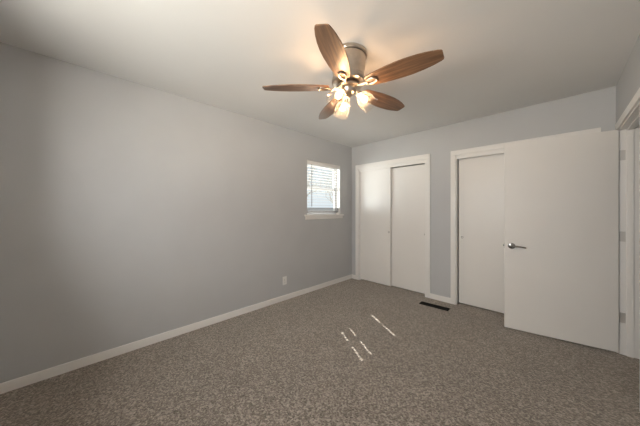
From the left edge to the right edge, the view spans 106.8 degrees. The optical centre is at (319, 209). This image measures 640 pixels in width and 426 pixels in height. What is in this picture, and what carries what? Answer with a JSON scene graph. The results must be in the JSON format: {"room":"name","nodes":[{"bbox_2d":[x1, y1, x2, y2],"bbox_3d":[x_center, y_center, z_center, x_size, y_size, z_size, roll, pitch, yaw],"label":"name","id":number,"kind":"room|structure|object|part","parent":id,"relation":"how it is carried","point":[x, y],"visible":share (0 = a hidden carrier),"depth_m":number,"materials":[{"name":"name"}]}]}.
{"room":"empty bedroom","nodes":[
{"label":"empty bedroom","id":0,"kind":"room"},
{"bbox_2d":[0,42,351,382],"bbox_3d":[-0.736,0.056,3.224,5.200,2.440,0.140,0,0,-45],"label":"wall","id":1,"kind":"structure","parent":0,"point":[130,211],"depth_m":2.15,"materials":[{"name":"grey paint"}]},
{"bbox_2d":[0,274,351,393],"bbox_3d":[-0.916,1.240,2.937,4.260,0.072,0.013,0,0,-45],"label":"baseboard","id":2,"kind":"structure","parent":1,"relation":"attached to","point":[10,385],"depth_m":2.18,"materials":[{"name":"white paint"}]},
{"bbox_2d":[283,276,286,284],"bbox_3d":[-0.499,1.001,3.355,0.070,0.116,0.008,0,0,-45],"label":"wall outlet","id":3,"kind":"object","parent":1,"relation":"attached to","point":[285,277],"visible":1,"depth_m":3.36,"materials":[{"name":"white plastic"}]},
{"bbox_2d":[305,160,343,219],"bbox_3d":[0.049,-0.310,3.980,0.908,0.927,0.163,0,0,-45],"label":"window","id":4,"kind":"structure","parent":1,"relation":"in","point":[336,203],"depth_m":4.18,"materials":[{"name":"white plastic"}]},
{"bbox_3d":[-0.008,-0.539,4.020,0.733,0.420,0.018,0,0,-45],"label":"sash","id":5,"kind":"part","parent":4,"relation":"part of","materials":[{"name":"white plastic"}]},
{"bbox_3d":[0.004,-0.162,4.007,0.733,0.415,0.018,0,0,-45],"label":"sash","id":6,"kind":"part","parent":4,"relation":"part of","materials":[{"name":"white plastic"}]},
{"bbox_3d":[0.000,-0.342,4.011,0.783,0.865,0.050,0,0,-45],"label":"frame","id":7,"kind":"part","parent":4,"relation":"part of","materials":[{"name":"white plastic"}]},
{"bbox_2d":[307,160,339,212],"bbox_3d":[0.050,-0.360,3.961,0.771,0.816,0.068,0,0,-45],"label":"window blind","id":8,"kind":"object","parent":4,"relation":"attached to","point":[318,210],"visible":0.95,"depth_m":3.91,"materials":[{"name":"grey plastic"}]},
{"bbox_3d":[0.040,0.037,3.961,0.749,0.022,0.050,0,0,-45],"label":"rail","id":9,"kind":"part","parent":8,"relation":"part of","materials":[{"name":"grey plastic"}]},
{"bbox_3d":[0.066,0.092,3.963,0.908,0.026,0.115,0,0,-45],"label":"sill","id":10,"kind":"part","parent":4,"relation":"part of","materials":[{"name":"white paint"}]},
{"bbox_2d":[0,278,639,425],"bbox_3d":[0.792,1.326,1.686,5.200,0.100,4.476,0,0,-45],"label":"floor","id":11,"kind":"structure","parent":0,"point":[350,352],"depth_m":1.84,"materials":[{"name":"beige carpet"}]},
{"bbox_2d":[419,301,449,310],"bbox_3d":[1.509,1.274,3.142,0.356,0.007,0.100,0,0,42],"label":"floor vent","id":12,"kind":"object","parent":11,"relation":"in","point":[421,302],"visible":1,"depth_m":3.13,"materials":[{"name":"brown metal"}]},
{"bbox_2d":[0,0,639,146],"bbox_3d":[0.792,-1.224,1.686,5.200,0.120,4.476,0,0,-45],"label":"ceiling","id":13,"kind":"structure","parent":0,"point":[500,56],"depth_m":1.72,"materials":[{"name":"white paint"}]},
{"bbox_2d":[262,24,443,118],"bbox_3d":[0.252,-0.943,1.787,1.228,0.442,1.224,0,0,-45],"label":"ceiling fan","id":14,"kind":"object","parent":13,"relation":"hanging from","point":[346,61],"visible":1,"depth_m":1.67,"materials":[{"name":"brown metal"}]},
{"bbox_3d":[-0.181,-0.919,1.795,0.497,0.007,0.153,0,11,1],"label":"blade","id":15,"kind":"part","parent":14,"relation":"part of","materials":[{"name":"brown wood"}]},
{"bbox_3d":[0.097,-0.919,2.167,0.153,0.007,0.497,-12,3,-17],"label":"blade","id":16,"kind":"part","parent":14,"relation":"part of","materials":[{"name":"brown wood"}]},
{"bbox_3d":[0.087,-0.919,1.416,0.153,0.007,0.497,12,4,18],"label":"blade","id":17,"kind":"part","parent":14,"relation":"part of","materials":[{"name":"brown wood"}]},
{"bbox_3d":[0.117,-0.797,1.690,0.125,0.151,0.149,0,0,44],"label":"lamp shade","id":18,"kind":"part","parent":14,"relation":"part of","materials":[{"name":"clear glass"}]},
{"bbox_3d":[0.214,-1.149,1.790,0.280,0.030,0.280,0,0,-45],"label":"ceiling plate","id":19,"kind":"part","parent":14,"relation":"part of","materials":[{"name":"silver metal"}]},
{"bbox_3d":[0.349,-0.797,1.756,0.149,0.151,0.125,0,0,14],"label":"lamp shade","id":20,"kind":"part","parent":14,"relation":"part of","materials":[{"name":"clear glass"}]},
{"bbox_3d":[0.537,-0.919,2.017,0.497,0.007,0.153,0,-11,-35],"label":"blade","id":21,"kind":"part","parent":14,"relation":"part of","materials":[{"name":"brown wood"}]},
{"bbox_3d":[0.530,-0.919,1.553,0.497,0.007,0.153,0,-11,37],"label":"blade","id":22,"kind":"part","parent":14,"relation":"part of","materials":[{"name":"brown wood"}]},
{"bbox_2d":[391,163,424,168],"bbox_3d":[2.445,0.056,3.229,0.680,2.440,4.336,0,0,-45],"label":"door frame","id":23,"kind":"structure","parent":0,"point":[421,163],"depth_m":4.39,"materials":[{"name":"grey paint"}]},
{"bbox_2d":[352,86,615,297],"bbox_3d":[1.772,0.056,3.339,0.120,2.440,3.230,0,0,-45],"label":"wall","id":24,"kind":"structure","parent":0,"point":[594,109],"depth_m":3.25,"materials":[{"name":"grey paint"}]},
{"bbox_2d":[360,168,390,285],"bbox_3d":[0.957,0.274,4.129,0.035,1.968,0.602,0,0,-45],"label":"door","id":25,"kind":"structure","parent":24,"relation":"in","point":[375,185],"depth_m":4.11,"materials":[{"name":"white paint"}]},
{"bbox_2d":[355,153,429,297],"bbox_3d":[1.164,0.233,3.939,0.137,2.087,1.324,0,0,-45],"label":"trim","id":26,"kind":"structure","parent":24,"relation":"attached to","point":[425,158],"depth_m":3.71,"materials":[{"name":"white paint"}]},
{"bbox_3d":[0.679,0.266,4.342,0.017,2.020,0.070,0,0,-45],"label":"casing","id":27,"kind":"part","parent":26,"relation":"part of","materials":[{"name":"white paint"}]},
{"bbox_3d":[1.121,-0.776,3.897,0.017,0.070,1.324,0,0,-45],"label":"head casing","id":28,"kind":"part","parent":26,"relation":"part of","materials":[{"name":"white paint"}]},
{"bbox_3d":[1.563,0.266,3.452,0.017,2.020,0.070,0,0,-45],"label":"casing","id":29,"kind":"part","parent":26,"relation":"part of","materials":[{"name":"white paint"}]},
{"bbox_2d":[391,164,424,293],"bbox_3d":[1.386,0.288,3.757,0.035,1.940,0.592,0,0,-45],"label":"door","id":30,"kind":"structure","parent":24,"relation":"in","point":[407,183],"depth_m":3.74,"materials":[{"name":"white paint"}]},
{"bbox_2d":[430,293,450,303],"bbox_3d":[1.684,1.240,3.333,0.013,0.072,0.270,0,0,-45],"label":"baseboard","id":31,"kind":"structure","parent":24,"relation":"attached to","point":[432,296],"depth_m":3.32,"materials":[{"name":"white paint"}]},
{"bbox_2d":[459,153,503,312],"bbox_3d":[2.108,0.284,3.029,0.035,1.947,0.598,0,0,-45],"label":"door","id":32,"kind":"structure","parent":24,"relation":"in","point":[481,178],"depth_m":3.05,"materials":[{"name":"white paint"}]},
{"bbox_2d":[451,127,600,304],"bbox_3d":[2.288,0.241,2.807,0.137,2.070,1.326,0,0,-45],"label":"trim","id":33,"kind":"structure","parent":24,"relation":"attached to","point":[456,155],"depth_m":3.19,"materials":[{"name":"white paint"}]},
{"bbox_3d":[1.800,0.271,3.214,0.017,2.010,0.061,0,0,-45],"label":"casing","id":34,"kind":"part","parent":33,"relation":"part of","materials":[{"name":"white paint"}]},
{"bbox_3d":[2.245,-0.762,2.765,0.017,0.063,1.326,0,0,-45],"label":"head casing","id":35,"kind":"part","parent":33,"relation":"part of","materials":[{"name":"white paint"}]},
{"bbox_2d":[616,34,639,122],"bbox_3d":[1.313,0.056,0.693,4.260,2.440,0.120,0,0,-45],"label":"wall","id":36,"kind":"structure","parent":0,"point":[628,84],"depth_m":1.81,"materials":[{"name":"grey paint"}]},
{"bbox_2d":[503,130,618,351],"bbox_3d":[2.315,0.276,2.337,0.817,1.964,0.144,0,0,35],"label":"door","id":37,"kind":"structure","parent":36,"relation":"in","point":[561,244],"depth_m":2.29,"materials":[{"name":"white paint"}]},
{"bbox_2d":[615,88,639,358],"bbox_3d":[2.390,0.251,1.764,0.994,2.050,0.152,0,0,-45],"label":"trim","id":38,"kind":"structure","parent":36,"relation":"attached to","point":[628,124],"depth_m":2.05,"materials":[{"name":"white paint"}]},
{"bbox_3d":[2.343,-0.744,1.812,0.994,0.061,0.017,0,0,-45],"label":"head casing","id":39,"kind":"part","parent":38,"relation":"part of","materials":[{"name":"white paint"}]},
{"label":"outside","id":40,"kind":"structure","parent":0,"visible":0},
{"bbox_3d":[0.000,1.836,0.000,80.000,0.120,80.000,0,0,-45],"label":"ground","id":41,"kind":"structure","parent":40,"visible":0},
{"bbox_2d":[307,166,332,195],"bbox_3d":[-2.074,-1.067,16.211,7.499,5.702,6.586,0,0,-19],"label":"bare tree","id":42,"kind":"object","parent":41,"relation":"on","point":[314,166],"visible":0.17,"depth_m":17.06,"materials":[{"name":"grey plant"}]},
{"bbox_2d":[321,169,332,202],"bbox_3d":[2.350,-1.136,19.213,4.785,5.840,6.566,0,0,-10],"label":"bare tree","id":43,"kind":"object","parent":41,"relation":"on","point":[331,169],"visible":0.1,"depth_m":20.05,"materials":[{"name":"grey plant"}]}
]}

